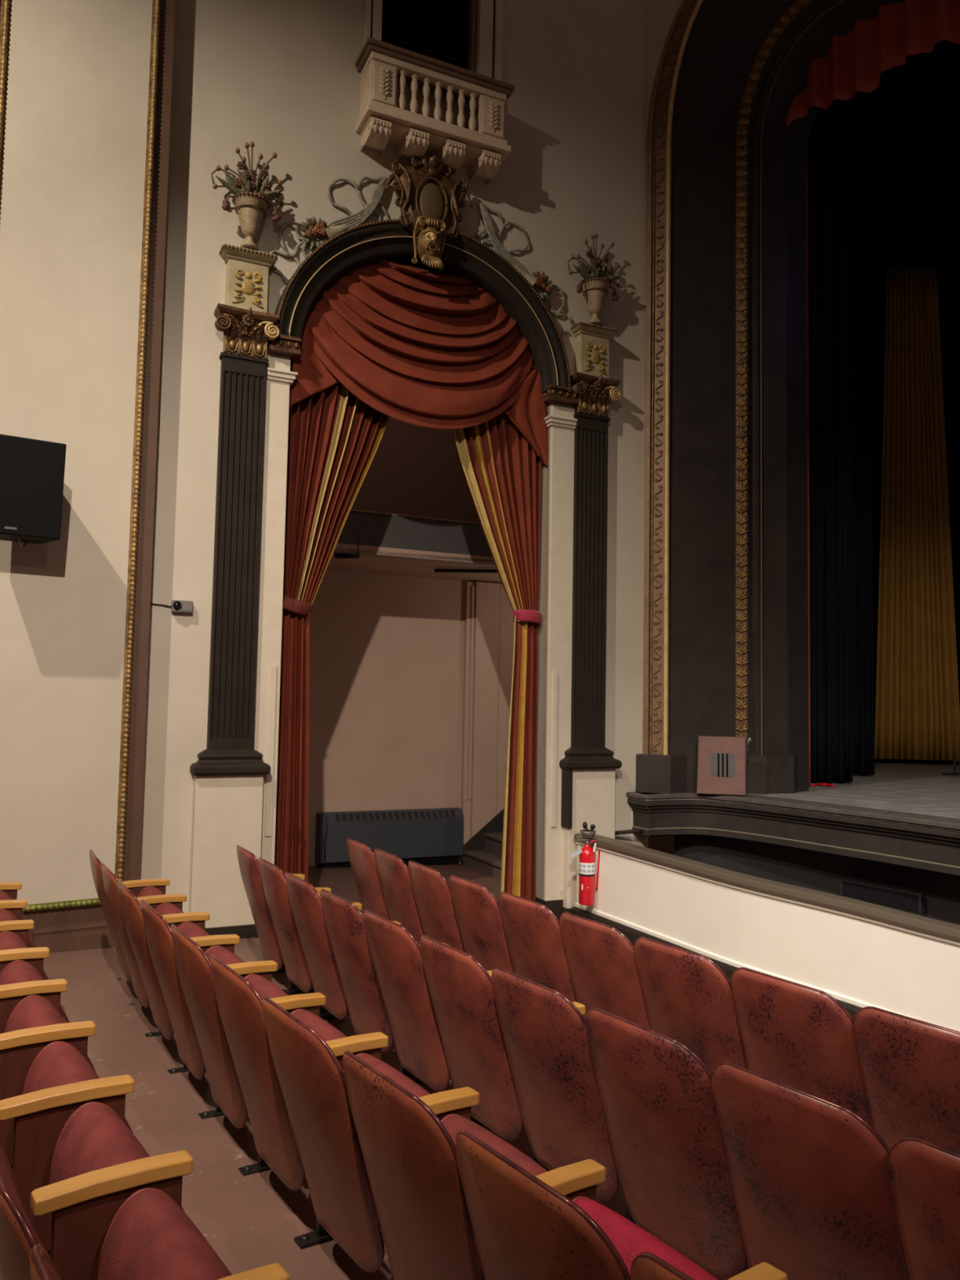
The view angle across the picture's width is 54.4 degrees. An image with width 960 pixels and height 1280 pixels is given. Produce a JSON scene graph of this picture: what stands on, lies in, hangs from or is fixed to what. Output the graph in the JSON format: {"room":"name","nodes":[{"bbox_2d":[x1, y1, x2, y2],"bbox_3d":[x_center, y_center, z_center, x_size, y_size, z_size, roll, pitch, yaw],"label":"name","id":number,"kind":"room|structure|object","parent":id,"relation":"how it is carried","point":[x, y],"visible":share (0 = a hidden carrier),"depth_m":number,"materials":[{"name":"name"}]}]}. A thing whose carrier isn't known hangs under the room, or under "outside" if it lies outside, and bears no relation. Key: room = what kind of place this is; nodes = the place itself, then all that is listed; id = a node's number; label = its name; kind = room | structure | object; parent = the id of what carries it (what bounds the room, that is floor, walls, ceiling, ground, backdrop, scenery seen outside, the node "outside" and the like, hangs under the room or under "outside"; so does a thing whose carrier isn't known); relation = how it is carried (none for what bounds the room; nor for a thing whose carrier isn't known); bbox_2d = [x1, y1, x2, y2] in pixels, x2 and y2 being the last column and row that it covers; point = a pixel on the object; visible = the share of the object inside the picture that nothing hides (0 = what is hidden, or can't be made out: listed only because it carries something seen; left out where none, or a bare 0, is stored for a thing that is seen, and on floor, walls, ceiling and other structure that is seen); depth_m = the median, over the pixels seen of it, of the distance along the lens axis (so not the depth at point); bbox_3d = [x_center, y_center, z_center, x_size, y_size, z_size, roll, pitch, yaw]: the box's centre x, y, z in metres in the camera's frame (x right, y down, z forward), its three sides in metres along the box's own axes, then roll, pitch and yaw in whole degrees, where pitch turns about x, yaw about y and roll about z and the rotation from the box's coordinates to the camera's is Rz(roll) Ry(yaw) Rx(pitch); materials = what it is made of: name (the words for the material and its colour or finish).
{"room":"auditorium","nodes":[
{"label":"auditorium","id":0,"kind":"room"},
{"bbox_2d":[22,0,175,931],"bbox_3d":[-4.958,-3.141,5.461,6.030,11.600,0.300,3,-4,-33],"label":"wall","id":1,"kind":"structure","parent":0,"point":[88,915],"depth_m":6.82,"materials":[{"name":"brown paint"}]},
{"bbox_2d":[32,923,114,952],"bbox_3d":[-4.967,2.090,4.984,6.030,0.500,0.021,3,-4,-33],"label":"baseboard","id":2,"kind":"structure","parent":1,"relation":"attached to","point":[96,936],"depth_m":6.41,"materials":[{"name":"brown paint"}]},
{"bbox_2d":[0,0,160,912],"bbox_3d":[-2.887,-2.996,6.594,1.088,9.665,0.053,3,-4,-33],"label":"wall panel","id":3,"kind":"object","parent":1,"relation":"attached to","point":[78,80],"visible":0.96,"depth_m":6.54,"materials":[{"name":"beige paint"}]},
{"bbox_2d":[0,434,66,546],"bbox_3d":[-3.013,-0.943,6.134,0.441,0.666,0.499,3,-4,-33],"label":"wall speaker","id":4,"kind":"object","parent":3,"relation":"attached to","point":[32,471],"visible":1,"depth_m":5.98,"materials":[{"name":"black"}]},
{"bbox_2d":[0,862,749,1279],"bbox_3d":[0.449,2.220,4.565,12.980,0.907,15.400,1,-4,0],"label":"floor","id":5,"kind":"structure","parent":0,"point":[251,1221],"depth_m":3.84,"materials":[{"name":"carpet"}]},
{"bbox_2d":[0,920,48,980],"bbox_3d":[-2.239,1.541,4.213,0.560,0.856,0.571,3,-4,-31],"label":"seat","id":6,"kind":"object","parent":5,"relation":"on","point":[14,934],"visible":0.29,"depth_m":4.46,"materials":[{"name":"fabric"}]},
{"bbox_2d":[0,946,69,1022],"bbox_3d":[-1.947,1.517,3.748,0.551,0.858,0.571,4,-5,-31],"label":"seat","id":7,"kind":"object","parent":5,"relation":"on","point":[21,965],"visible":0.3,"depth_m":3.97,"materials":[{"name":"fabric"}]},
{"bbox_2d":[0,978,96,1072],"bbox_3d":[-1.659,1.490,3.283,0.549,0.853,0.571,3,-4,-32],"label":"seat","id":8,"kind":"object","parent":5,"relation":"on","point":[37,1003],"visible":0.24,"depth_m":3.48,"materials":[{"name":"fabric"}]},
{"bbox_2d":[0,1020,133,1169],"bbox_3d":[-1.357,1.466,2.826,0.551,0.858,0.571,4,-5,-33],"label":"seat","id":9,"kind":"object","parent":5,"relation":"on","point":[32,1060],"visible":0.23,"depth_m":3.00,"materials":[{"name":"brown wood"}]},
{"bbox_2d":[22,1042,133,1133],"bbox_3d":[-1.242,1.441,2.886,0.288,0.300,0.424,4,-5,-33],"label":"seat cushion","id":10,"kind":"object","parent":9,"relation":"on","point":[58,1064],"depth_m":2.87,"materials":[{"name":"fabric"}]},
{"bbox_2d":[0,1074,184,1255],"bbox_3d":[-1.054,1.440,2.369,0.554,0.854,0.571,3,-4,-34],"label":"seat","id":11,"kind":"object","parent":5,"relation":"on","point":[62,1132],"visible":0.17,"depth_m":2.54,"materials":[{"name":"brown wood"}]},
{"bbox_2d":[49,1103,184,1211],"bbox_3d":[-0.938,1.413,2.431,0.288,0.300,0.424,3,-4,-34],"label":"seat cushion","id":12,"kind":"object","parent":11,"relation":"on","point":[95,1137],"depth_m":2.41,"materials":[{"name":"fabric"}]},
{"bbox_2d":[0,1145,231,1279],"bbox_3d":[-0.740,1.418,1.924,0.550,0.853,0.571,4,-5,-35],"label":"seat","id":13,"kind":"object","parent":5,"relation":"on","point":[127,1220],"visible":0.84,"depth_m":2.06,"materials":[{"name":"brown wood"}]},
{"bbox_2d":[0,1145,42,1245],"bbox_3d":[-0.857,1.345,1.827,0.206,0.686,0.509,4,-5,-35],"label":"cushion","id":14,"kind":"object","parent":13,"relation":"on","point":[16,1228],"depth_m":1.64,"materials":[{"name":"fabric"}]},
{"bbox_2d":[98,1191,231,1279],"bbox_3d":[-0.626,1.391,1.988,0.288,0.300,0.424,4,-5,-35],"label":"seat cushion","id":15,"kind":"object","parent":13,"relation":"on","point":[150,1237],"depth_m":1.97,"materials":[{"name":"fabric"}]},
{"bbox_2d":[88,849,169,981],"bbox_3d":[-2.062,1.699,5.621,0.559,0.856,0.571,3,-4,-28],"label":"seat","id":16,"kind":"object","parent":5,"relation":"on","point":[154,886],"visible":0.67,"depth_m":5.49,"materials":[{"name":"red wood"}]},
{"bbox_2d":[101,862,186,1007],"bbox_3d":[-1.797,1.669,5.156,0.550,0.853,0.571,3,-4,-30],"label":"seat","id":17,"kind":"object","parent":5,"relation":"on","point":[163,904],"visible":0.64,"depth_m":5.00,"materials":[{"name":"leather"}]},
{"bbox_2d":[29,1244,289,1279],"bbox_3d":[-0.414,1.397,1.484,0.552,0.860,0.571,4,-5,-36],"label":"seat","id":18,"kind":"object","parent":5,"relation":"on","point":[42,1266],"visible":1,"depth_m":1.55,"materials":[{"name":"brown wood"}]},
{"bbox_2d":[116,880,209,1039],"bbox_3d":[-1.526,1.638,4.684,0.556,0.855,0.571,3,-4,-30],"label":"seat","id":19,"kind":"object","parent":5,"relation":"on","point":[192,924],"visible":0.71,"depth_m":4.49,"materials":[{"name":"red leather"}]},
{"bbox_2d":[141,899,244,1079],"bbox_3d":[-1.242,1.611,4.227,0.551,0.859,0.571,4,-5,-31],"label":"seat","id":20,"kind":"object","parent":5,"relation":"on","point":[157,931],"visible":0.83,"depth_m":4.04,"materials":[{"name":"leather"}]},
{"bbox_2d":[205,945,244,964],"bbox_3d":[-1.125,1.586,4.283,0.288,0.300,0.424,4,-5,-31],"label":"seat cushion","id":21,"kind":"object","parent":20,"relation":"on","point":[222,953],"depth_m":4.28,"materials":[{"name":"fabric"}]},
{"bbox_2d":[170,924,288,1128],"bbox_3d":[-0.954,1.583,3.769,0.551,0.860,0.571,4,-5,-32],"label":"seat","id":22,"kind":"object","parent":5,"relation":"on","point":[193,965],"visible":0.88,"depth_m":3.58,"materials":[{"name":"leather"}]},
{"bbox_2d":[245,973,288,998],"bbox_3d":[-0.837,1.558,3.827,0.288,0.300,0.424,4,-5,-32],"label":"seat cushion","id":23,"kind":"object","parent":22,"relation":"on","point":[264,987],"depth_m":3.79,"materials":[{"name":"fabric"}]},
{"bbox_2d":[236,844,305,972],"bbox_3d":[-1.258,1.742,5.938,0.551,0.859,0.571,4,-4,-29],"label":"seat","id":24,"kind":"object","parent":5,"relation":"on","point":[249,864],"visible":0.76,"depth_m":5.73,"materials":[{"name":"red leather"}]},
{"bbox_2d":[210,955,346,1191],"bbox_3d":[-0.661,1.556,3.319,0.551,0.860,0.571,4,-5,-34],"label":"seat","id":25,"kind":"object","parent":5,"relation":"on","point":[240,1006],"visible":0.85,"depth_m":3.13,"materials":[{"name":"red leather"}]},
{"bbox_2d":[291,1009,346,1041],"bbox_3d":[-0.546,1.531,3.380,0.288,0.300,0.424,4,-5,-34],"label":"seat cushion","id":26,"kind":"object","parent":25,"relation":"on","point":[326,1030],"depth_m":3.35,"materials":[{"name":"fabric"}]},
{"bbox_2d":[258,857,331,995],"bbox_3d":[-1.006,1.715,5.489,0.550,0.857,0.571,3,-4,-29],"label":"seat","id":27,"kind":"object","parent":5,"relation":"on","point":[273,879],"visible":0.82,"depth_m":5.30,"materials":[{"name":"red leather"}]},
{"bbox_2d":[285,871,362,1020],"bbox_3d":[-0.753,1.688,5.044,0.555,0.854,0.571,3,-4,-31],"label":"seat","id":28,"kind":"object","parent":5,"relation":"on","point":[305,901],"visible":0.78,"depth_m":4.84,"materials":[{"name":"red leather"}]},
{"bbox_2d":[262,995,430,1272],"bbox_3d":[-0.366,1.526,2.869,0.555,0.854,0.571,3,-4,-35],"label":"seat","id":29,"kind":"object","parent":5,"relation":"on","point":[309,1068],"visible":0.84,"depth_m":2.67,"materials":[{"name":"red leather"}]},
{"bbox_2d":[343,1053,430,1097],"bbox_3d":[-0.251,1.499,2.933,0.288,0.300,0.424,3,-4,-35],"label":"seat cushion","id":30,"kind":"object","parent":29,"relation":"on","point":[384,1068],"depth_m":2.89,"materials":[{"name":"fabric"}]},
{"bbox_2d":[320,888,400,1052],"bbox_3d":[-0.485,1.664,4.608,0.550,0.853,0.571,3,-4,-32],"label":"seat","id":31,"kind":"object","parent":5,"relation":"on","point":[344,922],"visible":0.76,"depth_m":4.41,"materials":[{"name":"red leather"}]},
{"bbox_2d":[346,837,390,919],"bbox_3d":[-0.639,1.822,6.546,0.549,0.854,0.571,3,-4,-29],"label":"seat","id":32,"kind":"object","parent":5,"relation":"on","point":[362,857],"visible":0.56,"depth_m":6.34,"materials":[{"name":"leather"}]},
{"bbox_2d":[315,807,463,867],"bbox_3d":[-1.019,2.280,10.751,1.740,0.620,0.185,3,-4,-25],"label":"radiator","id":33,"kind":"object","parent":5,"relation":"on","point":[431,835],"visible":0.97,"depth_m":10.70,"materials":[{"name":"grey metal"}]},
{"bbox_2d":[373,848,424,944],"bbox_3d":[-0.388,1.794,6.091,0.549,0.853,0.571,3,-4,-29],"label":"seat","id":34,"kind":"object","parent":5,"relation":"on","point":[393,875],"visible":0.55,"depth_m":5.88,"materials":[{"name":"red leather"}]},
{"bbox_2d":[363,909,450,1091],"bbox_3d":[-0.213,1.639,4.170,0.558,0.855,0.571,3,-4,-32],"label":"seat","id":35,"kind":"object","parent":5,"relation":"on","point":[396,955],"visible":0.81,"depth_m":3.98,"materials":[{"name":"red leather"}]},
{"bbox_2d":[408,860,464,951],"bbox_3d":[-0.129,1.768,5.640,0.549,0.853,0.571,3,-4,-30],"label":"seat","id":36,"kind":"object","parent":5,"relation":"on","point":[431,890],"visible":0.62,"depth_m":5.44,"materials":[{"name":"red leather"}]},
{"bbox_2d":[342,1050,547,1279],"bbox_3d":[-0.050,1.502,2.430,0.551,0.858,0.571,4,-5,-36],"label":"seat","id":37,"kind":"object","parent":5,"relation":"on","point":[407,1140],"visible":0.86,"depth_m":2.25,"materials":[{"name":"leather"}]},
{"bbox_2d":[442,1115,547,1176],"bbox_3d":[0.063,1.478,2.494,0.288,0.300,0.424,4,-5,-36],"label":"seat cushion","id":38,"kind":"object","parent":37,"relation":"on","point":[453,1124],"depth_m":2.48,"materials":[{"name":"fabric"}]},
{"bbox_2d":[419,934,523,1140],"bbox_3d":[0.070,1.616,3.742,0.551,0.853,0.571,3,-4,-33],"label":"seat","id":39,"kind":"object","parent":5,"relation":"on","point":[460,988],"visible":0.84,"depth_m":3.55,"materials":[{"name":"red leather"}]},
{"bbox_2d":[448,875,513,973],"bbox_3d":[0.137,1.743,5.198,0.549,0.854,0.571,3,-4,-31],"label":"seat","id":40,"kind":"object","parent":5,"relation":"on","point":[477,909],"visible":0.5,"depth_m":5.00,"materials":[{"name":"red leather"}]},
{"bbox_2d":[458,808,503,879],"bbox_3d":[0.871,1.978,10.967,1.960,1.720,1.195,3,-4,-25],"label":"staircase","id":41,"kind":"structure","parent":5,"relation":"on","point":[487,860],"depth_m":11.01,"materials":[{"name":"paint"}]},
{"bbox_2d":[498,891,575,1002],"bbox_3d":[0.411,1.721,4.765,0.552,0.861,0.571,4,-5,-33],"label":"seat","id":42,"kind":"object","parent":5,"relation":"on","point":[531,930],"visible":0.52,"depth_m":4.57,"materials":[{"name":"red leather"}]},
{"bbox_2d":[491,966,618,1201],"bbox_3d":[0.358,1.594,3.318,0.549,0.853,0.571,4,-5,-35],"label":"seat","id":43,"kind":"object","parent":5,"relation":"on","point":[544,1033],"visible":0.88,"depth_m":3.14,"materials":[{"name":"red leather"}]},
{"bbox_2d":[455,1129,717,1279],"bbox_3d":[0.265,1.475,1.987,0.552,0.854,0.571,4,-5,-36],"label":"seat","id":44,"kind":"object","parent":5,"relation":"on","point":[552,1224],"visible":0.98,"depth_m":1.88,"materials":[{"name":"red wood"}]},
{"bbox_2d":[574,1199,717,1279],"bbox_3d":[0.379,1.448,2.053,0.288,0.300,0.424,4,-5,-36],"label":"seat cushion","id":45,"kind":"object","parent":44,"relation":"on","point":[629,1239],"depth_m":2.02,"materials":[{"name":"fabric"}]},
{"bbox_2d":[559,911,649,1028],"bbox_3d":[0.692,1.696,4.328,0.551,0.858,0.571,4,-5,-33],"label":"seat","id":46,"kind":"object","parent":5,"relation":"on","point":[600,957],"visible":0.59,"depth_m":4.15,"materials":[{"name":"red leather"}]},
{"bbox_2d":[585,1007,746,1279],"bbox_3d":[0.654,1.572,2.897,0.549,0.854,0.571,4,-5,-35],"label":"seat","id":47,"kind":"object","parent":5,"relation":"on","point":[655,1095],"visible":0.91,"depth_m":2.72,"materials":[{"name":"red leather"}]},
{"bbox_2d":[633,937,746,1073],"bbox_3d":[0.975,1.671,3.896,0.554,0.854,0.571,3,-4,-34],"label":"seat","id":48,"kind":"object","parent":5,"relation":"on","point":[687,997],"visible":0.62,"depth_m":3.71,"materials":[{"name":"red leather"}]},
{"bbox_2d":[630,1252,787,1279],"bbox_3d":[0.585,1.451,1.558,0.557,0.855,0.571,3,-4,-38],"label":"seat","id":49,"kind":"object","parent":5,"relation":"on","point":[645,1265],"visible":1,"depth_m":1.58,"materials":[{"name":"brown wood"}]},
{"bbox_2d":[571,832,959,1031],"bbox_3d":[2.100,2.345,6.512,0.377,1.472,4.201,4,-5,-38],"label":"wall","id":50,"kind":"structure","parent":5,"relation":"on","point":[860,953],"depth_m":6.36,"materials":[{"name":"white paint"}]},
{"bbox_2d":[570,835,599,905],"bbox_3d":[0.889,1.950,7.910,0.265,0.565,0.141,1,-4,0],"label":"fire extinguisher","id":51,"kind":"object","parent":50,"relation":"attached to","point":[587,854],"visible":1,"depth_m":7.86,"materials":[{"name":"red"}]},
{"bbox_2d":[730,967,871,1125],"bbox_3d":[1.273,1.650,3.473,0.550,0.856,0.571,4,-5,-35],"label":"seat","id":52,"kind":"object","parent":5,"relation":"on","point":[797,1035],"visible":0.59,"depth_m":3.29,"materials":[{"name":"red leather"}]},
{"bbox_2d":[711,1061,909,1279],"bbox_3d":[0.954,1.551,2.483,0.549,0.853,0.571,4,-5,-37],"label":"seat","id":53,"kind":"object","parent":5,"relation":"on","point":[809,1176],"visible":0.92,"depth_m":2.32,"materials":[{"name":"red leather"}]},
{"bbox_2d":[852,1006,959,1153],"bbox_3d":[1.573,1.628,3.054,0.550,0.853,0.571,4,-5,-36],"label":"seat","id":54,"kind":"object","parent":5,"relation":"on","point":[909,1068],"visible":0.59,"depth_m":2.96,"materials":[{"name":"red leather"}]},
{"bbox_2d":[887,1137,959,1279],"bbox_3d":[1.261,1.530,2.071,0.553,0.854,0.571,4,-5,-38],"label":"seat","id":55,"kind":"object","parent":5,"relation":"on","point":[924,1175],"visible":0.98,"depth_m":2.06,"materials":[{"name":"red leather"}]},
{"bbox_2d":[138,0,647,912],"bbox_3d":[-0.456,-2.880,8.187,4.500,11.600,0.250,3,-4,-25],"label":"wall","id":56,"kind":"structure","parent":0,"point":[282,77],"depth_m":7.76,"materials":[{"name":"beige paint"}]},
{"bbox_2d":[188,302,279,938],"bbox_3d":[-1.865,0.031,7.112,0.570,5.200,0.240,3,-4,-25],"label":"pilaster","id":57,"kind":"object","parent":56,"relation":"attached to","point":[228,774],"visible":0.95,"depth_m":7.14,"materials":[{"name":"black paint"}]},
{"bbox_2d":[218,244,277,312],"bbox_3d":[-1.818,-2.809,7.310,0.434,0.515,0.175,3,-4,-25],"label":"pedestal","id":58,"kind":"object","parent":57,"relation":"on","point":[246,283],"visible":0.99,"depth_m":7.28,"materials":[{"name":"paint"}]},
{"bbox_2d":[210,141,284,250],"bbox_3d":[-1.827,-3.494,7.331,0.574,0.863,0.286,3,-4,-25],"label":"urn","id":59,"kind":"object","parent":58,"relation":"on","point":[251,195],"visible":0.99,"depth_m":7.27,"materials":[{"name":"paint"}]},
{"bbox_2d":[253,334,301,864],"bbox_3d":[-1.657,0.173,7.384,0.259,5.160,0.359,3,-4,-25],"label":"pier","id":60,"kind":"object","parent":56,"relation":"attached to","point":[279,376],"depth_m":7.33,"materials":[{"name":"beige paint"}]},
{"bbox_2d":[269,176,389,297],"bbox_3d":[-1.213,-3.284,7.647,1.024,1.340,0.128,3,-4,-26],"label":"relief","id":61,"kind":"object","parent":56,"relation":"attached to","point":[326,232],"visible":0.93,"depth_m":7.68,"materials":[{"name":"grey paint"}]},
{"bbox_2d":[326,177,387,238],"bbox_3d":[-1.030,-3.600,7.768,0.544,0.655,0.030,3,-4,-25],"label":"drapery","id":62,"kind":"object","parent":61,"relation":"hanging from","point":[339,225],"depth_m":7.78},
{"bbox_2d":[274,296,390,881],"bbox_3d":[-1.184,-0.322,7.717,1.050,5.192,0.180,3,-4,-25],"label":"curtain","id":63,"kind":"object","parent":56,"relation":"hanging from","point":[335,437],"visible":0.73,"depth_m":7.64,"materials":[{"name":"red fabric"}]},
{"bbox_2d":[274,608,309,881],"bbox_3d":[-1.503,0.997,7.504,0.327,2.522,0.114,3,-4,-25],"label":"drape","id":64,"kind":"object","parent":63,"relation":"hanging from","point":[291,832],"depth_m":7.51,"materials":[{"name":"red fabric"}]},
{"bbox_2d":[283,296,390,605],"bbox_3d":[-1.137,-1.572,7.821,0.988,2.682,0.144,3,-4,-25],"label":"drape","id":65,"kind":"object","parent":63,"relation":"hanging from","point":[335,437],"depth_m":7.73,"materials":[{"name":"red fabric"}]},
{"bbox_2d":[289,258,547,466],"bbox_3d":[-0.447,-2.470,8.083,2.378,1.710,0.374,3,-4,-25],"label":"swag valance","id":66,"kind":"object","parent":56,"relation":"hanging from","point":[419,347],"visible":0.98,"depth_m":7.94,"materials":[{"name":"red fabric"}]},
{"bbox_2d":[274,218,571,393],"bbox_3d":[-0.454,-2.937,8.117,2.719,1.265,0.364,3,-4,-25],"label":"trim","id":67,"kind":"structure","parent":56,"relation":"attached to","point":[466,256],"depth_m":8.13,"materials":[{"name":"black paint"}]},
{"bbox_2d":[381,0,465,67],"bbox_3d":[-0.527,-5.870,8.451,0.930,2.400,0.040,3,-4,-25],"label":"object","id":68,"kind":"structure","parent":56,"relation":"in","point":[392,2],"depth_m":8.44,"materials":[{"name":"black"}]},
{"bbox_2d":[381,0,476,111],"bbox_3d":[-0.480,-5.927,8.338,0.915,2.300,0.170,3,-4,-25],"label":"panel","id":69,"kind":"object","parent":56,"relation":"attached to","point":[470,6],"visible":0.44,"depth_m":8.37,"materials":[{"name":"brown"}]},
{"bbox_2d":[385,152,472,270],"bbox_3d":[-0.415,-3.622,7.939,0.802,1.010,0.309,3,-4,-25],"label":"cartouche","id":70,"kind":"object","parent":56,"relation":"attached to","point":[427,198],"visible":1,"depth_m":7.91,"materials":[{"name":"gold metal"}]},
{"bbox_2d":[363,0,503,80],"bbox_3d":[-0.378,-5.932,8.232,1.290,2.300,0.051,3,-4,-25],"label":"window surround","id":71,"kind":"object","parent":56,"relation":"attached to","point":[490,55],"visible":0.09,"depth_m":8.39,"materials":[{"name":"beige paint"}]},
{"bbox_2d":[355,36,515,184],"bbox_3d":[-0.381,-4.476,7.984,1.345,0.769,0.345,3,-4,-25],"label":"balcony","id":72,"kind":"object","parent":56,"relation":"attached to","point":[415,103],"visible":0.99,"depth_m":7.89,"materials":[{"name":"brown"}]},
{"bbox_2d":[451,363,541,902],"bbox_3d":[0.061,-0.251,8.297,1.126,5.212,0.161,3,-4,-25],"label":"curtain","id":73,"kind":"object","parent":56,"relation":"hanging from","point":[501,470],"visible":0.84,"depth_m":8.39,"materials":[{"name":"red fabric"}]},
{"bbox_2d":[451,363,541,610],"bbox_3d":[0.059,-1.548,8.380,1.078,2.613,0.144,3,-4,-25],"label":"drape","id":74,"kind":"object","parent":73,"relation":"hanging from","point":[501,470],"depth_m":8.42,"materials":[{"name":"red fabric"}]},
{"bbox_2d":[500,615,537,902],"bbox_3d":[0.350,1.062,8.368,0.354,2.612,0.116,3,-4,-25],"label":"drape","id":75,"kind":"object","parent":73,"relation":"hanging from","point":[517,877],"depth_m":8.36,"materials":[{"name":"red fabric"}]},
{"bbox_2d":[474,202,573,336],"bbox_3d":[0.418,-3.204,8.406,1.024,1.340,0.128,3,-4,-24],"label":"relief","id":76,"kind":"object","parent":56,"relation":"attached to","point":[536,279],"visible":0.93,"depth_m":8.39,"materials":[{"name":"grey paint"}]},
{"bbox_2d":[479,203,530,275],"bbox_3d":[0.234,-3.538,8.357,0.544,0.655,0.030,3,-4,-25],"label":"drapery","id":77,"kind":"object","parent":76,"relation":"hanging from","point":[487,221],"depth_m":8.34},
{"bbox_2d":[535,384,578,921],"bbox_3d":[0.652,0.286,8.457,0.314,5.160,0.355,3,-4,-25],"label":"pier","id":78,"kind":"object","parent":56,"relation":"attached to","point":[561,420],"depth_m":8.41,"materials":[{"name":"beige paint"}]},
{"bbox_2d":[559,372,622,916],"bbox_3d":[1.010,0.172,8.451,0.570,5.200,0.240,3,-4,-25],"label":"pilaster","id":79,"kind":"object","parent":56,"relation":"attached to","point":[593,765],"visible":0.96,"depth_m":8.49,"materials":[{"name":"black paint"}]},
{"bbox_2d":[570,321,617,378],"bbox_3d":[1.057,-2.669,8.649,0.434,0.515,0.176,3,-4,-25],"label":"pedestal","id":80,"kind":"object","parent":79,"relation":"on","point":[592,353],"visible":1,"depth_m":8.61,"materials":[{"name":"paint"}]},
{"bbox_2d":[567,233,622,325],"bbox_3d":[1.049,-3.353,8.670,0.574,0.863,0.286,3,-4,-25],"label":"urn","id":81,"kind":"object","parent":80,"relation":"on","point":[598,278],"visible":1,"depth_m":8.61,"materials":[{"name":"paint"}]},
{"bbox_2d":[307,569,515,866],"bbox_3d":[-1.003,1.103,10.982,5.500,4.000,0.320,3,-4,-25],"label":"wall","id":82,"kind":"structure","parent":0,"point":[389,655],"depth_m":11.04,"materials":[{"name":"paint"}]},
{"bbox_2d":[467,586,475,799],"bbox_3d":[-0.104,0.628,11.295,0.040,2.580,0.025,3,-4,-25],"label":"strip","id":83,"kind":"object","parent":82,"relation":"attached to","point":[473,589],"visible":1,"depth_m":11.28,"materials":[{"name":"paint"}]},
{"bbox_2d":[326,542,502,583],"bbox_3d":[-0.697,-0.831,10.528,5.500,0.070,1.700,3,-4,-25],"label":"ceiling","id":84,"kind":"structure","parent":0,"point":[365,564],"depth_m":10.25,"materials":[{"name":"paint"}]},
{"bbox_2d":[333,509,495,567],"bbox_3d":[-0.358,-1.039,9.822,5.100,0.435,0.145,3,-4,-25],"label":"soffit beam","id":85,"kind":"structure","parent":84,"relation":"attached to","point":[377,529],"depth_m":9.62,"materials":[{"name":"paint"}]},
{"bbox_2d":[351,417,479,523],"bbox_3d":[-0.380,-2.557,10.029,5.500,3.200,3.050,3,-4,-25],"label":"ceiling","id":86,"kind":"structure","parent":0,"point":[414,470],"depth_m":11.34,"materials":[{"name":"brown paint"}]},
{"bbox_2d":[646,0,682,146],"bbox_3d":[2.903,-6.785,7.690,0.020,3.750,4.000,4,-5,-38],"label":"wall","id":87,"kind":"structure","parent":0,"point":[661,14],"depth_m":9.11,"materials":[{"name":"beige paint"}]},
{"bbox_2d":[627,758,959,831],"bbox_3d":[5.870,1.668,10.871,9.200,0.048,11.100,1,-4,0],"label":"floor","id":88,"kind":"structure","parent":0,"point":[918,786],"depth_m":9.24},
{"bbox_2d":[635,0,903,794],"bbox_3d":[3.531,-2.462,7.784,1.722,7.760,4.540,4,-5,-39],"label":"frame","id":89,"kind":"object","parent":88,"relation":"on","point":[726,641],"visible":0.98,"depth_m":9.03,"materials":[{"name":"black paint"}]},
{"bbox_2d":[786,0,959,126],"bbox_3d":[4.265,-6.082,7.973,0.133,1.866,3.753,4,-5,-38],"label":"valance","id":90,"kind":"object","parent":89,"relation":"hanging from","point":[855,61],"visible":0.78,"depth_m":8.71,"materials":[{"name":"red fabric"}]},
{"bbox_2d":[626,791,959,875],"bbox_3d":[3.071,1.546,7.326,1.000,0.385,4.651,4,-5,-41],"label":"apron","id":91,"kind":"object","parent":88,"relation":"attached to","point":[926,848],"visible":0.94,"depth_m":7.79,"materials":[{"name":"paint"}]},
{"bbox_2d":[696,735,753,796],"bbox_3d":[2.255,1.154,8.578,0.501,0.532,0.235,0,-4,16],"label":"loudspeaker","id":92,"kind":"object","parent":91,"relation":"on","point":[722,761],"visible":1,"depth_m":8.52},
{"bbox_2d":[805,149,810,785],"bbox_3d":[3.405,-2.501,9.832,0.130,8.000,0.047,2,-4,-19],"label":"curtain","id":93,"kind":"object","parent":88,"relation":"on","point":[806,210],"visible":0.1,"depth_m":9.79,"materials":[{"name":"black fabric"}]},
{"bbox_2d":[874,265,959,760],"bbox_3d":[6.588,-1.983,14.159,1.270,7.550,0.159,1,-4,5],"label":"stage curtain","id":94,"kind":"object","parent":88,"relation":"on","point":[917,716],"visible":0.99,"depth_m":14.11,"materials":[{"name":"gold fabric"}]},
{"bbox_2d":[674,835,959,924],"bbox_3d":[3.359,2.471,7.093,0.406,1.520,4.714,4,-5,-35],"label":"wall","id":95,"kind":"structure","parent":0,"point":[823,872],"depth_m":8.07,"materials":[{"name":"black paint"}]},
{"bbox_2d":[840,878,924,916],"bbox_3d":[3.219,2.064,7.500,0.045,0.170,0.713,4,-5,-34],"label":"air vent","id":96,"kind":"object","parent":95,"relation":"in","point":[908,901],"visible":0.93,"depth_m":7.46,"materials":[{"name":"black"}]},
{"bbox_2d":[847,40,959,233],"bbox_3d":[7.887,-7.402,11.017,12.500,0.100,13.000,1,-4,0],"label":"stage curtain","id":97,"kind":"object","parent":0,"point":[913,112],"depth_m":13.54,"materials":[{"name":"black"}]},
{"bbox_2d":[869,228,959,714],"bbox_3d":[8.556,-2.974,15.688,11.161,10.100,0.198,0,-4,9],"label":"wall","id":98,"kind":"structure","parent":0,"point":[940,248],"depth_m":15.89,"materials":[{"name":"black"}]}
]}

